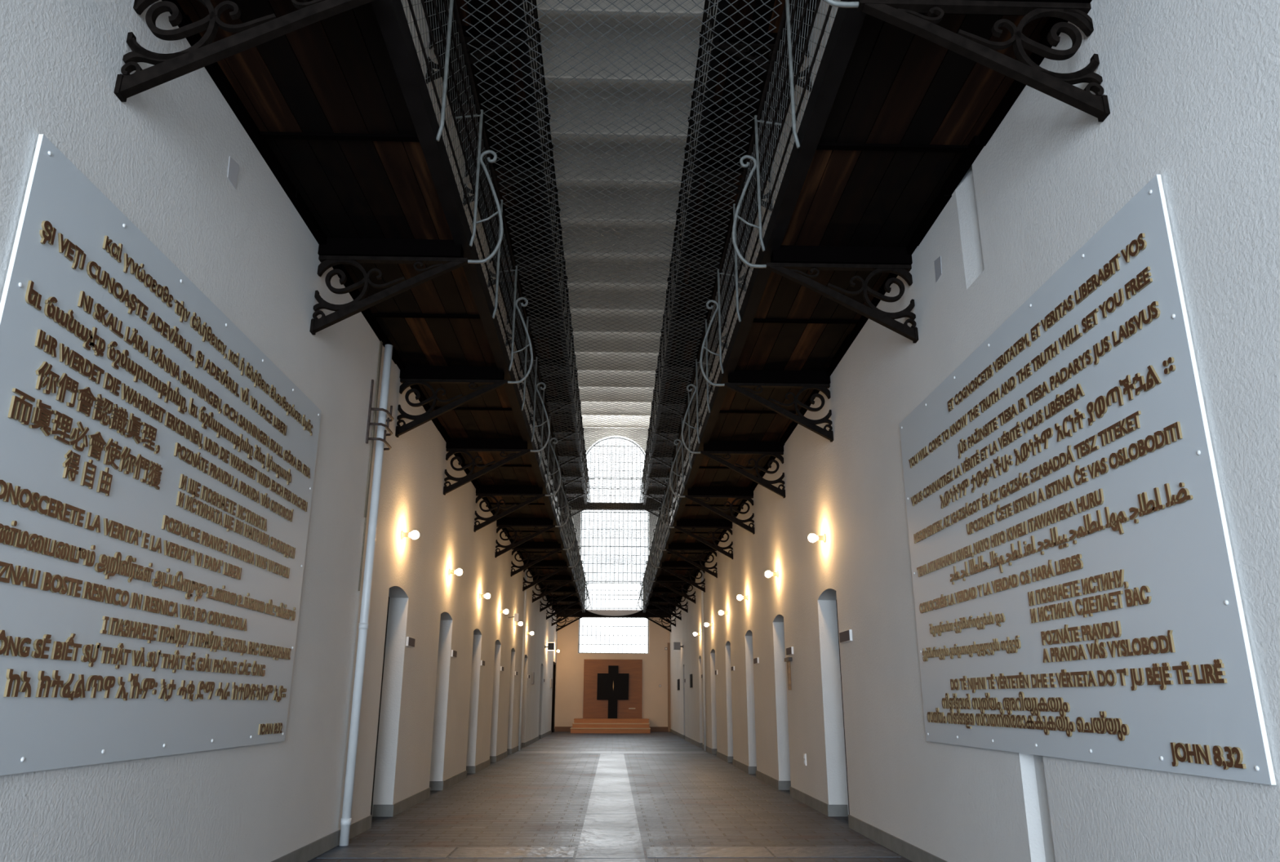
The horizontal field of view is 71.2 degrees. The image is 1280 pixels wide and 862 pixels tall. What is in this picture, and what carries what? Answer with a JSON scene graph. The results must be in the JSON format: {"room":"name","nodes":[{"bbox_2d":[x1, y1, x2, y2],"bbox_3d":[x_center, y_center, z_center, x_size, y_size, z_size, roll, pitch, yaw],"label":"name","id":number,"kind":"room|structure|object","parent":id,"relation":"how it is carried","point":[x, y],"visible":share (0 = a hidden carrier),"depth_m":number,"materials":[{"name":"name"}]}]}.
{"room":"prison interior","nodes":[
{"label":"prison interior","id":0,"kind":"room"},
{"bbox_2d":[0,0,560,861],"bbox_3d":[-2.725,-0.189,15.651,0.450,11.500,38.800,1,-17,-2],"label":"wall","id":1,"kind":"structure","parent":0,"point":[161,155],"depth_m":5.75,"materials":[{"name":"white paint"}]},
{"bbox_2d":[0,133,321,775],"bbox_3d":[-2.185,0.443,4.406,0.026,2.180,3.185,1,-17,-2],"label":"inscription panel","id":2,"kind":"object","parent":1,"relation":"attached to","point":[157,467],"visible":1,"depth_m":3.79,"materials":[{"name":"white metal"}]},
{"bbox_2d":[226,156,239,190],"bbox_3d":[-2.193,-1.397,4.818,0.004,0.150,0.120,1,-17,-2],"label":"wall patch","id":3,"kind":"structure","parent":1,"relation":"attached to","point":[233,170],"depth_m":4.82,"materials":[{"name":"grey"}]},
{"bbox_2d":[113,0,375,102],"bbox_3d":[-1.658,-1.654,3.804,1.047,0.578,0.060,1,-17,-2],"label":"wall bracket","id":4,"kind":"object","parent":1,"relation":"attached to","point":[166,68],"visible":1,"depth_m":3.80,"materials":[{"name":"metal"}]},
{"bbox_2d":[338,344,392,845],"bbox_3d":[-2.237,1.189,7.359,0.078,4.068,0.078,1,-17,-2],"label":"drain pipe","id":5,"kind":"object","parent":1,"relation":"attached to","point":[345,822],"visible":1,"depth_m":7.25,"materials":[{"name":"white metal"}]},
{"bbox_2d":[358,342,382,591],"bbox_3d":[-2.275,0.259,7.563,0.014,2.168,0.017,1,-17,-2],"label":"cable","id":6,"kind":"object","parent":1,"relation":"attached to","point":[365,522],"visible":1,"depth_m":7.48,"materials":[{"name":"grey plastic"}]},
{"bbox_2d":[364,341,382,517],"bbox_3d":[-2.273,-0.037,7.621,0.014,1.568,0.017,1,-17,-2],"label":"cable","id":7,"kind":"object","parent":1,"relation":"attached to","point":[371,451],"visible":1,"depth_m":7.61,"materials":[{"name":"grey plastic"}]},
{"bbox_2d":[161,0,585,613],"bbox_3d":[-1.974,1.237,14.755,1.035,0.225,37.066,1,-17,-2],"label":"walkway","id":8,"kind":"object","parent":1,"relation":"attached to","point":[339,108],"visible":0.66,"depth_m":5.71,"materials":[{"name":"black wood"}]},
{"bbox_2d":[401,0,591,609],"bbox_3d":[-1.423,0.771,14.886,0.396,1.253,37.020,1,-17,-2],"label":"railing","id":9,"kind":"object","parent":8,"relation":"on","point":[571,544],"visible":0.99,"depth_m":7.36,"materials":[{"name":"grey metal"}]},
{"bbox_2d":[459,0,782,583],"bbox_3d":[-0.491,1.082,17.814,2.022,0.092,31.158,1,-17,-2],"label":"safety net","id":10,"kind":"object","parent":9,"relation":"attached to","point":[644,525],"visible":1,"depth_m":8.81,"materials":[{"name":"grey metal"}]},
{"bbox_2d":[365,379,394,450],"bbox_3d":[-2.213,-0.118,7.686,0.146,0.560,0.354,1,-17,-2],"label":"clamp","id":11,"kind":"object","parent":1,"relation":"attached to","point":[388,420],"visible":0.86,"depth_m":7.54,"materials":[{"name":"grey metal"}]},
{"bbox_2d":[370,596,389,814],"bbox_3d":[-2.546,2.512,8.371,0.045,2.120,0.820,1,-17,-2],"label":"door","id":12,"kind":"structure","parent":1,"relation":"in","point":[388,597],"depth_m":8.72,"materials":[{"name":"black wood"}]},
{"bbox_2d":[309,255,468,334],"bbox_3d":[-1.730,-0.936,6.180,1.047,0.578,0.060,1,-17,-2],"label":"wall bracket","id":13,"kind":"object","parent":1,"relation":"attached to","point":[442,265],"visible":1,"depth_m":6.20,"materials":[{"name":"metal"}]},
{"bbox_2d":[400,529,419,539],"bbox_3d":[-2.243,1.015,8.739,0.168,0.090,0.092,1,-17,-2],"label":"wall lamp","id":14,"kind":"object","parent":1,"relation":"attached to","point":[414,535],"visible":1,"depth_m":8.71,"materials":[{"name":"white glass"}]},
{"bbox_2d":[405,636,415,647],"bbox_3d":[-2.336,2.150,9.109,0.026,0.090,0.290,1,-17,-2],"label":"plaque","id":15,"kind":"object","parent":1,"relation":"attached to","point":[410,642],"visible":1,"depth_m":9.05,"materials":[{"name":"white plastic"}]},
{"bbox_2d":[271,728,555,861],"bbox_3d":[-2.597,5.252,13.959,0.192,0.105,37.900,1,-17,-2],"label":"baseboard","id":16,"kind":"structure","parent":1,"relation":"attached to","point":[309,851],"depth_m":8.47,"materials":[{"name":"grey paint"}]},
{"bbox_2d":[395,378,507,437],"bbox_3d":[-1.802,-0.218,8.556,1.047,0.578,0.060,1,-17,-2],"label":"wall bracket","id":17,"kind":"object","parent":1,"relation":"attached to","point":[429,415],"visible":1,"depth_m":8.57,"materials":[{"name":"metal"}]},
{"bbox_2d":[450,649,457,657],"bbox_3d":[-2.411,2.888,11.595,0.026,0.085,0.280,1,-17,-2],"label":"plaque","id":18,"kind":"object","parent":1,"relation":"attached to","point":[454,653],"visible":1,"depth_m":11.54,"materials":[{"name":"white plastic"}]},
{"bbox_2d":[448,568,462,575],"bbox_3d":[-2.319,1.775,11.255,0.168,0.090,0.092,1,-17,-2],"label":"wall lamp","id":19,"kind":"object","parent":1,"relation":"attached to","point":[459,571],"visible":1,"depth_m":11.23,"materials":[{"name":"white glass"}]},
{"bbox_2d":[425,35,524,84],"bbox_3d":[-1.792,-4.019,9.704,1.047,0.578,0.060,1,-17,-2],"label":"wall bracket","id":20,"kind":"object","parent":1,"relation":"attached to","point":[478,55],"visible":0.58,"depth_m":9.73,"materials":[{"name":"metal"}]},
{"bbox_2d":[479,592,490,599],"bbox_3d":[-2.396,2.550,13.820,0.168,0.090,0.092,1,-17,-2],"label":"wall lamp","id":21,"kind":"object","parent":1,"relation":"attached to","point":[487,596],"visible":1,"depth_m":13.79,"materials":[{"name":"white glass"}]},
{"bbox_2d":[443,448,530,495],"bbox_3d":[-1.873,0.499,10.932,1.047,0.578,0.060,1,-17,-2],"label":"wall bracket","id":22,"kind":"object","parent":1,"relation":"attached to","point":[468,477],"visible":1,"depth_m":10.95,"materials":[{"name":"metal"}]},
{"bbox_2d":[462,166,542,205],"bbox_3d":[-1.863,-3.301,12.080,1.047,0.578,0.060,1,-17,-2],"label":"wall bracket","id":23,"kind":"object","parent":1,"relation":"attached to","point":[534,171],"visible":0.51,"depth_m":12.11,"materials":[{"name":"metal"}]},
{"bbox_2d":[498,608,508,613],"bbox_3d":[-2.469,3.278,16.231,0.168,0.090,0.092,1,-17,-2],"label":"wall lamp","id":24,"kind":"object","parent":1,"relation":"attached to","point":[505,611],"visible":1,"depth_m":16.21,"materials":[{"name":"white glass"}]},
{"bbox_2d":[423,0,586,505],"bbox_3d":[-1.963,-2.563,15.903,1.035,0.225,37.066,1,-17,-2],"label":"walkway","id":25,"kind":"object","parent":1,"relation":"attached to","point":[485,9],"visible":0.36,"depth_m":12.13,"materials":[{"name":"black metal"}]},
{"bbox_2d":[522,0,591,502],"bbox_3d":[-1.466,-3.030,16.033,0.289,1.253,37.020,1,-17,-2],"label":"railing","id":26,"kind":"object","parent":25,"relation":"on","point":[540,59],"visible":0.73,"depth_m":13.87,"materials":[{"name":"metal"}]},
{"bbox_2d":[537,0,702,478],"bbox_3d":[-0.481,-2.718,18.964,2.011,0.081,31.151,1,-17,-2],"label":"safety net","id":27,"kind":"object","parent":26,"relation":"attached to","point":[548,0],"visible":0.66,"depth_m":14.88,"materials":[{"name":"grey metal"}]},
{"bbox_2d":[473,493,545,532],"bbox_3d":[-1.945,1.217,13.308,1.047,0.578,0.060,1,-17,-2],"label":"wall bracket","id":28,"kind":"object","parent":1,"relation":"attached to","point":[488,521],"visible":1,"depth_m":13.32,"materials":[{"name":"metal"}]},
{"bbox_2d":[508,613,519,621],"bbox_3d":[-2.495,3.673,17.626,0.201,0.150,0.060,1,-17,-2],"label":"wall sign","id":29,"kind":"object","parent":1,"relation":"attached to","point":[516,615],"visible":1,"depth_m":17.60,"materials":[{"name":"grey"}]},
{"bbox_2d":[487,253,553,288],"bbox_3d":[-1.935,-2.584,14.456,1.047,0.578,0.060,1,-17,-2],"label":"wall bracket","id":30,"kind":"object","parent":1,"relation":"attached to","point":[530,256],"visible":0.41,"depth_m":14.48,"materials":[{"name":"metal"}]},
{"bbox_2d":[518,568,527,751],"bbox_3d":[-2.652,5.095,20.275,0.056,4.060,0.053,1,-17,-2],"label":"conduit","id":31,"kind":"object","parent":1,"relation":"attached to","point":[526,571],"visible":0.79,"depth_m":20.19,"materials":[{"name":"white metal"}]},
{"bbox_2d":[494,524,555,557],"bbox_3d":[-2.017,1.934,15.684,1.047,0.578,0.060,1,-17,-2],"label":"wall bracket","id":32,"kind":"object","parent":1,"relation":"attached to","point":[513,544],"visible":1,"depth_m":15.70,"materials":[{"name":"metal"}]},
{"bbox_2d":[531,671,534,684],"bbox_3d":[-2.754,6.375,23.062,0.032,0.300,0.460,1,-17,-2],"label":"framed board","id":33,"kind":"object","parent":1,"relation":"attached to","point":[533,673],"visible":1,"depth_m":22.95,"materials":[{"name":"grey"}]},
{"bbox_2d":[505,316,561,346],"bbox_3d":[-2.007,-1.866,16.832,1.047,0.578,0.060,1,-17,-2],"label":"wall bracket","id":34,"kind":"object","parent":1,"relation":"attached to","point":[530,318],"visible":0.35,"depth_m":16.86,"materials":[{"name":"metal"}]},
{"bbox_2d":[511,547,563,577],"bbox_3d":[-2.089,2.652,18.060,1.047,0.578,0.060,1,-17,-2],"label":"wall bracket","id":35,"kind":"object","parent":1,"relation":"attached to","point":[524,566],"visible":1,"depth_m":18.07,"materials":[{"name":"metal"}]},
{"bbox_2d":[519,364,568,388],"bbox_3d":[-2.078,-1.148,19.208,1.047,0.578,0.060,1,-17,-2],"label":"wall bracket","id":36,"kind":"object","parent":1,"relation":"attached to","point":[523,366],"visible":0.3,"depth_m":19.24,"materials":[{"name":"metal"}]},
{"bbox_2d":[522,565,568,591],"bbox_3d":[-2.160,3.370,20.436,1.047,0.578,0.060,1,-17,-2],"label":"wall bracket","id":37,"kind":"object","parent":1,"relation":"attached to","point":[535,582],"visible":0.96,"depth_m":20.45,"materials":[{"name":"metal"}]},
{"bbox_2d":[544,642,555,650],"bbox_3d":[-2.735,6.523,27.096,0.292,0.234,0.165,1,-17,-2],"label":"floodlight","id":38,"kind":"object","parent":1,"relation":"attached to","point":[551,646],"visible":1,"depth_m":27.04,"materials":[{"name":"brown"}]},
{"bbox_2d":[528,401,573,424],"bbox_3d":[-2.150,-0.431,21.584,1.047,0.578,0.060,1,-17,-2],"label":"wall bracket","id":39,"kind":"object","parent":1,"relation":"attached to","point":[568,403],"visible":0.34,"depth_m":21.61,"materials":[{"name":"metal"}]},
{"bbox_2d":[532,579,573,602],"bbox_3d":[-2.232,4.087,22.812,1.047,0.578,0.060,1,-17,-2],"label":"wall bracket","id":40,"kind":"object","parent":1,"relation":"attached to","point":[543,594],"visible":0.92,"depth_m":22.82,"materials":[{"name":"metal"}]},
{"bbox_2d":[551,661,555,732],"bbox_3d":[-3.138,9.274,31.173,0.265,2.360,1.300,1,-17,-2],"label":"door","id":41,"kind":"structure","parent":1,"relation":"in","point":[554,663],"depth_m":31.59,"materials":[{"name":"black wood"}]},
{"bbox_2d":[537,431,576,449],"bbox_3d":[-2.222,0.287,23.960,1.047,0.578,0.060,1,-17,-2],"label":"wall bracket","id":42,"kind":"object","parent":1,"relation":"attached to","point":[562,438],"visible":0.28,"depth_m":24.00,"materials":[{"name":"metal"}]},
{"bbox_2d":[539,591,577,612],"bbox_3d":[-2.304,4.805,25.188,1.047,0.578,0.060,1,-17,-2],"label":"wall bracket","id":43,"kind":"object","parent":1,"relation":"attached to","point":[551,603],"visible":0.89,"depth_m":25.20,"materials":[{"name":"metal"}]},
{"bbox_2d":[544,455,580,473],"bbox_3d":[-2.293,1.004,26.336,1.047,0.578,0.060,1,-17,-2],"label":"wall bracket","id":44,"kind":"object","parent":1,"relation":"attached to","point":[572,459],"visible":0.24,"depth_m":26.38,"materials":[{"name":"metal"}]},
{"bbox_2d":[546,600,580,619],"bbox_3d":[-2.375,5.522,27.564,1.047,0.578,0.060,1,-17,-2],"label":"wall bracket","id":45,"kind":"object","parent":1,"relation":"attached to","point":[548,602],"visible":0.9,"depth_m":27.57,"materials":[{"name":"metal"}]},
{"bbox_2d":[550,475,582,493],"bbox_3d":[-2.365,1.722,28.712,1.047,0.578,0.060,1,-17,-2],"label":"wall bracket","id":46,"kind":"object","parent":1,"relation":"attached to","point":[576,477],"visible":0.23,"depth_m":28.76,"materials":[{"name":"metal"}]},
{"bbox_2d":[551,608,582,626],"bbox_3d":[-2.447,6.240,29.940,1.047,0.578,0.060,1,-17,-2],"label":"wall bracket","id":47,"kind":"object","parent":1,"relation":"attached to","point":[553,610],"visible":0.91,"depth_m":29.94,"materials":[{"name":"metal"}]},
{"bbox_2d":[555,617,582,631],"bbox_3d":[-2.519,6.958,32.316,1.047,0.578,0.060,1,-17,-2],"label":"wall bracket","id":48,"kind":"object","parent":1,"relation":"attached to","point":[578,618],"visible":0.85,"depth_m":32.30,"materials":[{"name":"metal"}]},
{"bbox_2d":[555,493,583,508],"bbox_3d":[-2.437,2.440,31.088,1.047,0.578,0.060,1,-17,-2],"label":"wall bracket","id":49,"kind":"object","parent":1,"relation":"attached to","point":[582,494],"visible":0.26,"depth_m":31.11,"materials":[{"name":"metal"}]},
{"bbox_2d":[306,731,912,861],"bbox_3d":[-0.435,5.420,13.974,5.200,0.204,39.100,1,-17,-2],"label":"floor","id":50,"kind":"structure","parent":0,"point":[519,800],"depth_m":8.45,"materials":[{"name":"tile"}]},
{"bbox_2d":[570,718,650,733],"bbox_3d":[-1.034,10.339,31.388,2.745,0.455,1.645,1,-17,-2],"label":"wooden steps","id":51,"kind":"structure","parent":50,"relation":"on","point":[580,725],"depth_m":30.90,"materials":[{"name":"orange wood"}]},
{"bbox_2d":[582,659,642,718],"bbox_3d":[-0.986,9.361,32.502,2.130,2.058,0.090,1,-17,-2],"label":"backboard","id":52,"kind":"object","parent":51,"relation":"on","point":[593,708],"visible":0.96,"depth_m":32.45,"materials":[{"name":"brown wood"}]},
{"bbox_2d":[596,665,628,718],"bbox_3d":[-0.980,9.437,32.364,1.150,1.832,0.149,1,-17,-2],"label":"cross","id":53,"kind":"object","parent":51,"relation":"on","point":[612,686],"visible":0.97,"depth_m":32.34,"materials":[{"name":"black paint"}]},
{"bbox_2d":[555,427,670,726],"bbox_3d":[-0.974,5.371,34.037,5.000,11.500,0.500,1,-17,-2],"label":"wall","id":54,"kind":"structure","parent":0,"point":[570,663],"depth_m":32.81,"materials":[{"name":"beige paint"}]},
{"bbox_2d":[555,726,667,731],"bbox_3d":[-0.981,10.719,32.150,4.160,0.170,0.020,1,-17,-2],"label":"baseboard","id":55,"kind":"structure","parent":54,"relation":"attached to","point":[557,728],"depth_m":32.17,"materials":[{"name":"brown wood"}]},
{"bbox_2d":[577,437,648,653],"bbox_3d":[-0.971,4.260,34.373,2.620,8.360,0.060,1,-17,-2],"label":"window","id":56,"kind":"structure","parent":54,"relation":"in","point":[628,487],"depth_m":34.02,"materials":[{"name":"white glass"}]},
{"bbox_2d":[556,582,671,617],"bbox_3d":[-0.956,6.282,33.007,4.154,1.240,0.945,1,-17,-2],"label":"walkway","id":57,"kind":"object","parent":54,"relation":"attached to","point":[588,613],"visible":0.87,"depth_m":32.44,"materials":[{"name":"grey metal"}]},
{"bbox_2d":[563,477,669,511],"bbox_3d":[-0.946,2.482,34.156,4.154,1.240,0.945,1,-17,-2],"label":"walkway","id":58,"kind":"object","parent":54,"relation":"attached to","point":[591,504],"visible":0.48,"depth_m":33.59,"materials":[{"name":"grey paint"}]},
{"bbox_2d":[667,642,671,731],"bbox_3d":[1.058,9.319,32.598,0.090,3.120,0.090,1,-17,-2],"label":"trim","id":59,"kind":"structure","parent":54,"relation":"attached to","point":[668,643],"depth_m":32.55,"materials":[{"name":"brown"}]},
{"bbox_2d":[522,0,718,428],"bbox_3d":[-0.407,-5.552,17.355,5.200,0.435,39.227,1,-17,-2],"label":"ceiling","id":60,"kind":"structure","parent":0,"point":[669,28],"depth_m":17.76,"materials":[{"name":"paint"}]},
{"bbox_2d":[668,0,1279,861],"bbox_3d":[1.883,-0.139,15.775,0.450,11.500,38.800,1,-17,-2],"label":"wall","id":61,"kind":"structure","parent":0,"point":[1192,87],"depth_m":4.74,"materials":[{"name":"white paint"}]},
{"bbox_2d":[644,617,671,631],"bbox_3d":[0.626,6.992,32.400,1.047,0.578,0.060,1,-17,-2],"label":"wall bracket","id":62,"kind":"object","parent":61,"relation":"attached to","point":[648,618],"visible":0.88,"depth_m":32.39,"materials":[{"name":"metal"}]},
{"bbox_2d":[644,493,675,507],"bbox_3d":[0.708,2.474,31.172,1.047,0.578,0.060,1,-17,-2],"label":"wall bracket","id":63,"kind":"object","parent":61,"relation":"attached to","point":[645,494],"visible":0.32,"depth_m":31.19,"materials":[{"name":"metal"}]},
{"bbox_2d":[644,608,675,626],"bbox_3d":[0.698,6.274,30.024,1.047,0.578,0.060,1,-17,-2],"label":"wall bracket","id":64,"kind":"object","parent":61,"relation":"attached to","point":[647,610],"visible":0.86,"depth_m":30.03,"materials":[{"name":"metal"}]},
{"bbox_2d":[648,476,679,493],"bbox_3d":[0.780,1.756,28.796,1.047,0.578,0.060,1,-17,-2],"label":"wall bracket","id":65,"kind":"object","parent":61,"relation":"attached to","point":[655,479],"visible":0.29,"depth_m":28.81,"materials":[{"name":"metal"}]},
{"bbox_2d":[648,600,681,620],"bbox_3d":[0.770,5.556,27.648,1.047,0.578,0.060,1,-17,-2],"label":"wall bracket","id":66,"kind":"object","parent":61,"relation":"attached to","point":[651,602],"visible":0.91,"depth_m":27.65,"materials":[{"name":"metal"}]},
{"bbox_2d":[651,456,686,474],"bbox_3d":[0.852,1.039,26.421,1.047,0.578,0.060,1,-17,-2],"label":"wall bracket","id":67,"kind":"object","parent":61,"relation":"attached to","point":[651,456],"visible":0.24,"depth_m":26.45,"materials":[{"name":"metal"}]},
{"bbox_2d":[651,591,688,613],"bbox_3d":[0.842,4.839,25.272,1.047,0.578,0.060,1,-17,-2],"label":"wall bracket","id":68,"kind":"object","parent":61,"relation":"attached to","point":[656,593],"visible":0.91,"depth_m":25.28,"materials":[{"name":"metal"}]},
{"bbox_2d":[654,432,693,451],"bbox_3d":[0.923,0.321,24.044,1.047,0.578,0.060,1,-17,-2],"label":"wall bracket","id":69,"kind":"object","parent":61,"relation":"attached to","point":[668,433],"visible":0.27,"depth_m":24.08,"materials":[{"name":"metal"}]},
{"bbox_2d":[655,580,695,603],"bbox_3d":[0.913,4.121,22.896,1.047,0.578,0.060,1,-17,-2],"label":"wall bracket","id":70,"kind":"object","parent":61,"relation":"attached to","point":[682,594],"visible":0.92,"depth_m":22.91,"materials":[{"name":"metal"}]},
{"bbox_2d":[673,641,683,649],"bbox_3d":[1.146,6.421,26.722,0.292,0.234,0.165,1,-17,-2],"label":"floodlight","id":71,"kind":"object","parent":61,"relation":"attached to","point":[677,645],"visible":1,"depth_m":26.67,"materials":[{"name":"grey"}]},
{"bbox_2d":[659,403,702,426],"bbox_3d":[0.995,-0.397,21.669,1.047,0.578,0.060,1,-17,-2],"label":"wall bracket","id":72,"kind":"object","parent":61,"relation":"attached to","point":[662,404],"visible":0.4,"depth_m":21.70,"materials":[{"name":"metal"}]},
{"bbox_2d":[660,566,705,592],"bbox_3d":[0.985,3.404,20.520,1.047,0.578,0.060,1,-17,-2],"label":"wall bracket","id":73,"kind":"object","parent":61,"relation":"attached to","point":[691,582],"visible":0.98,"depth_m":20.53,"materials":[{"name":"metal"}]},
{"bbox_2d":[665,366,713,392],"bbox_3d":[1.067,-1.114,19.293,1.047,0.578,0.060,1,-17,-2],"label":"wall bracket","id":74,"kind":"object","parent":61,"relation":"attached to","point":[666,367],"visible":0.26,"depth_m":19.32,"materials":[{"name":"metal"}]},
{"bbox_2d":[666,548,717,577],"bbox_3d":[1.057,2.686,18.144,1.047,0.578,0.060,1,-17,-2],"label":"wall bracket","id":75,"kind":"object","parent":61,"relation":"attached to","point":[702,566],"visible":1,"depth_m":18.16,"materials":[{"name":"metal"}]},
{"bbox_2d":[672,319,727,349],"bbox_3d":[1.139,-1.832,16.917,1.047,0.578,0.060,1,-17,-2],"label":"wall bracket","id":76,"kind":"object","parent":61,"relation":"attached to","point":[673,320],"visible":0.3,"depth_m":16.94,"materials":[{"name":"metal"}]},
{"bbox_2d":[700,569,706,751],"bbox_3d":[1.447,5.139,20.385,0.056,4.060,0.053,1,-17,-2],"label":"conduit","id":77,"kind":"object","parent":61,"relation":"attached to","point":[702,577],"visible":0.79,"depth_m":20.31,"materials":[{"name":"white metal"}]},
{"bbox_2d":[674,526,733,559],"bbox_3d":[1.128,1.968,15.768,1.047,0.578,0.060,1,-17,-2],"label":"wall bracket","id":78,"kind":"object","parent":61,"relation":"attached to","point":[716,547],"visible":1,"depth_m":15.78,"materials":[{"name":"metal"}]},
{"bbox_2d":[681,257,746,291],"bbox_3d":[1.210,-2.550,14.541,1.047,0.578,0.060,1,-17,-2],"label":"wall bracket","id":79,"kind":"object","parent":61,"relation":"attached to","point":[704,259],"visible":0.44,"depth_m":14.57,"materials":[{"name":"metal"}]},
{"bbox_2d":[684,494,755,533],"bbox_3d":[1.200,1.251,13.393,1.047,0.578,0.060,1,-17,-2],"label":"wall bracket","id":80,"kind":"object","parent":61,"relation":"attached to","point":[738,522],"visible":1,"depth_m":13.41,"materials":[{"name":"metal"}]},
{"bbox_2d":[643,0,817,506],"bbox_3d":[1.160,-2.529,15.987,1.035,0.225,37.066,1,-17,-2],"label":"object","id":81,"kind":"object","parent":61,"relation":"attached to","point":[722,4],"visible":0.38,"depth_m":12.21,"materials":[{"name":"black metal"}]},
{"bbox_2d":[640,0,717,501],"bbox_3d":[0.667,-3.007,16.090,0.289,1.253,37.020,1,-17,-2],"label":"railing","id":82,"kind":"object","parent":81,"relation":"on","point":[711,24],"visible":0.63,"depth_m":14.00,"materials":[{"name":"metal"}]},
{"bbox_2d":[695,170,772,211],"bbox_3d":[1.282,-3.267,12.165,1.047,0.578,0.060,1,-17,-2],"label":"wall bracket","id":83,"kind":"object","parent":61,"relation":"attached to","point":[703,173],"visible":0.43,"depth_m":12.19,"materials":[{"name":"metal"}]},
{"bbox_2d":[737,594,747,600],"bbox_3d":[1.594,2.593,13.927,0.168,0.090,0.092,1,-17,-2],"label":"wall lamp","id":84,"kind":"object","parent":61,"relation":"attached to","point":[739,597],"visible":1,"depth_m":13.90,"materials":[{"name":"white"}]},
{"bbox_2d":[700,450,785,497],"bbox_3d":[1.272,0.533,11.017,1.047,0.578,0.060,1,-17,-2],"label":"wall bracket","id":85,"kind":"object","parent":61,"relation":"attached to","point":[766,483],"visible":1,"depth_m":11.03,"materials":[{"name":"metal"}]},
{"bbox_2d":[715,42,811,92],"bbox_3d":[1.354,-3.985,9.789,1.047,0.578,0.060,1,-17,-2],"label":"wall bracket","id":86,"kind":"object","parent":61,"relation":"attached to","point":[723,46],"visible":0.5,"depth_m":9.81,"materials":[{"name":"metal"}]},
{"bbox_2d":[764,570,778,577],"bbox_3d":[1.671,1.818,11.363,0.168,0.090,0.092,1,-17,-2],"label":"wall lamp","id":87,"kind":"object","parent":61,"relation":"attached to","point":[768,574],"visible":1,"depth_m":11.34,"materials":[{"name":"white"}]},
{"bbox_2d":[724,382,833,442],"bbox_3d":[1.343,-0.184,8.641,1.047,0.578,0.060,1,-17,-2],"label":"wall bracket","id":88,"kind":"object","parent":61,"relation":"attached to","point":[801,420],"visible":1,"depth_m":8.66,"materials":[{"name":"metal"}]},
{"bbox_2d":[784,657,791,689],"bbox_3d":[1.744,2.842,10.481,0.041,0.370,0.280,1,-17,-2],"label":"wooden cross","id":89,"kind":"object","parent":61,"relation":"attached to","point":[788,660],"visible":1,"depth_m":10.46,"materials":[{"name":"brown wood"}]},
{"bbox_2d":[786,646,793,655],"bbox_3d":[1.758,2.583,10.497,0.026,0.085,0.320,1,-17,-2],"label":"plaque","id":90,"kind":"object","parent":61,"relation":"attached to","point":[789,651],"visible":1,"depth_m":10.43,"materials":[{"name":"white plastic"}]},
{"bbox_2d":[803,753,806,765],"bbox_3d":[1.774,3.536,9.630,0.018,0.120,0.090,1,-17,-2],"label":"wall socket","id":91,"kind":"object","parent":61,"relation":"attached to","point":[804,754],"visible":1,"depth_m":9.60,"materials":[{"name":"white plastic"}]},
{"bbox_2d":[670,728,947,861],"bbox_3d":[1.729,5.299,14.075,0.192,0.105,37.900,1,-17,-2],"label":"baseboard","id":92,"kind":"structure","parent":61,"relation":"attached to","point":[909,851],"depth_m":8.55,"materials":[{"name":"grey paint"}]},
{"bbox_2d":[808,533,826,542],"bbox_3d":[1.747,1.058,8.846,0.168,0.090,0.092,1,-17,-2],"label":"wall lamp","id":93,"kind":"object","parent":61,"relation":"attached to","point":[811,537],"visible":1,"depth_m":8.82,"materials":[{"name":"white glass"}]},
{"bbox_2d":[765,262,918,342],"bbox_3d":[1.415,-0.902,6.265,1.047,0.578,0.060,1,-17,-2],"label":"wall bracket","id":94,"kind":"object","parent":61,"relation":"attached to","point":[790,271],"visible":1,"depth_m":6.28,"materials":[{"name":"metal"}]},
{"bbox_2d":[835,600,849,814],"bbox_3d":[2.037,2.559,8.485,0.045,2.120,0.800,1,-17,-2],"label":"door","id":95,"kind":"structure","parent":61,"relation":"in","point":[836,600],"depth_m":8.83,"materials":[{"name":"black wood"}]},
{"bbox_2d":[839,629,852,643],"bbox_3d":[1.833,1.831,7.972,0.026,0.095,0.350,1,-17,-2],"label":"plaque","id":96,"kind":"object","parent":61,"relation":"attached to","point":[846,636],"visible":1,"depth_m":7.91,"materials":[{"name":"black plastic"}]},
{"bbox_2d":[642,0,1092,613],"bbox_3d":[1.150,1.271,14.838,1.035,0.225,37.066,1,-17,-2],"label":"walkway","id":97,"kind":"object","parent":61,"relation":"attached to","point":[894,119],"visible":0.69,"depth_m":5.79,"materials":[{"name":"black wood"}]},
{"bbox_2d":[636,0,858,609],"bbox_3d":[0.603,0.793,14.941,0.396,1.253,37.020,1,-17,-2],"label":"railing","id":98,"kind":"object","parent":97,"relation":"on","point":[655,550],"visible":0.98,"depth_m":7.27,"materials":[{"name":"grey metal"}]},
{"bbox_2d":[933,256,942,282],"bbox_3d":[1.934,-1.058,5.799,0.004,0.150,0.115,1,-17,-2],"label":"wall plate","id":99,"kind":"object","parent":61,"relation":"attached to","point":[938,269],"depth_m":5.79,"materials":[{"name":"grey plastic"}]},
{"bbox_2d":[856,0,1110,122],"bbox_3d":[1.487,-1.620,3.889,1.047,0.578,0.060,1,-17,-2],"label":"wall bracket","id":100,"kind":"object","parent":61,"relation":"attached to","point":[904,15],"visible":1,"depth_m":3.91,"materials":[{"name":"metal"}]},
{"bbox_2d":[899,174,1275,784],"bbox_3d":[1.931,0.526,4.646,0.026,2.180,3.215,1,-17,-2],"label":"inscription panel","id":101,"kind":"object","parent":61,"relation":"attached to","point":[1077,593],"visible":1,"depth_m":3.88,"materials":[{"name":"white metal"}]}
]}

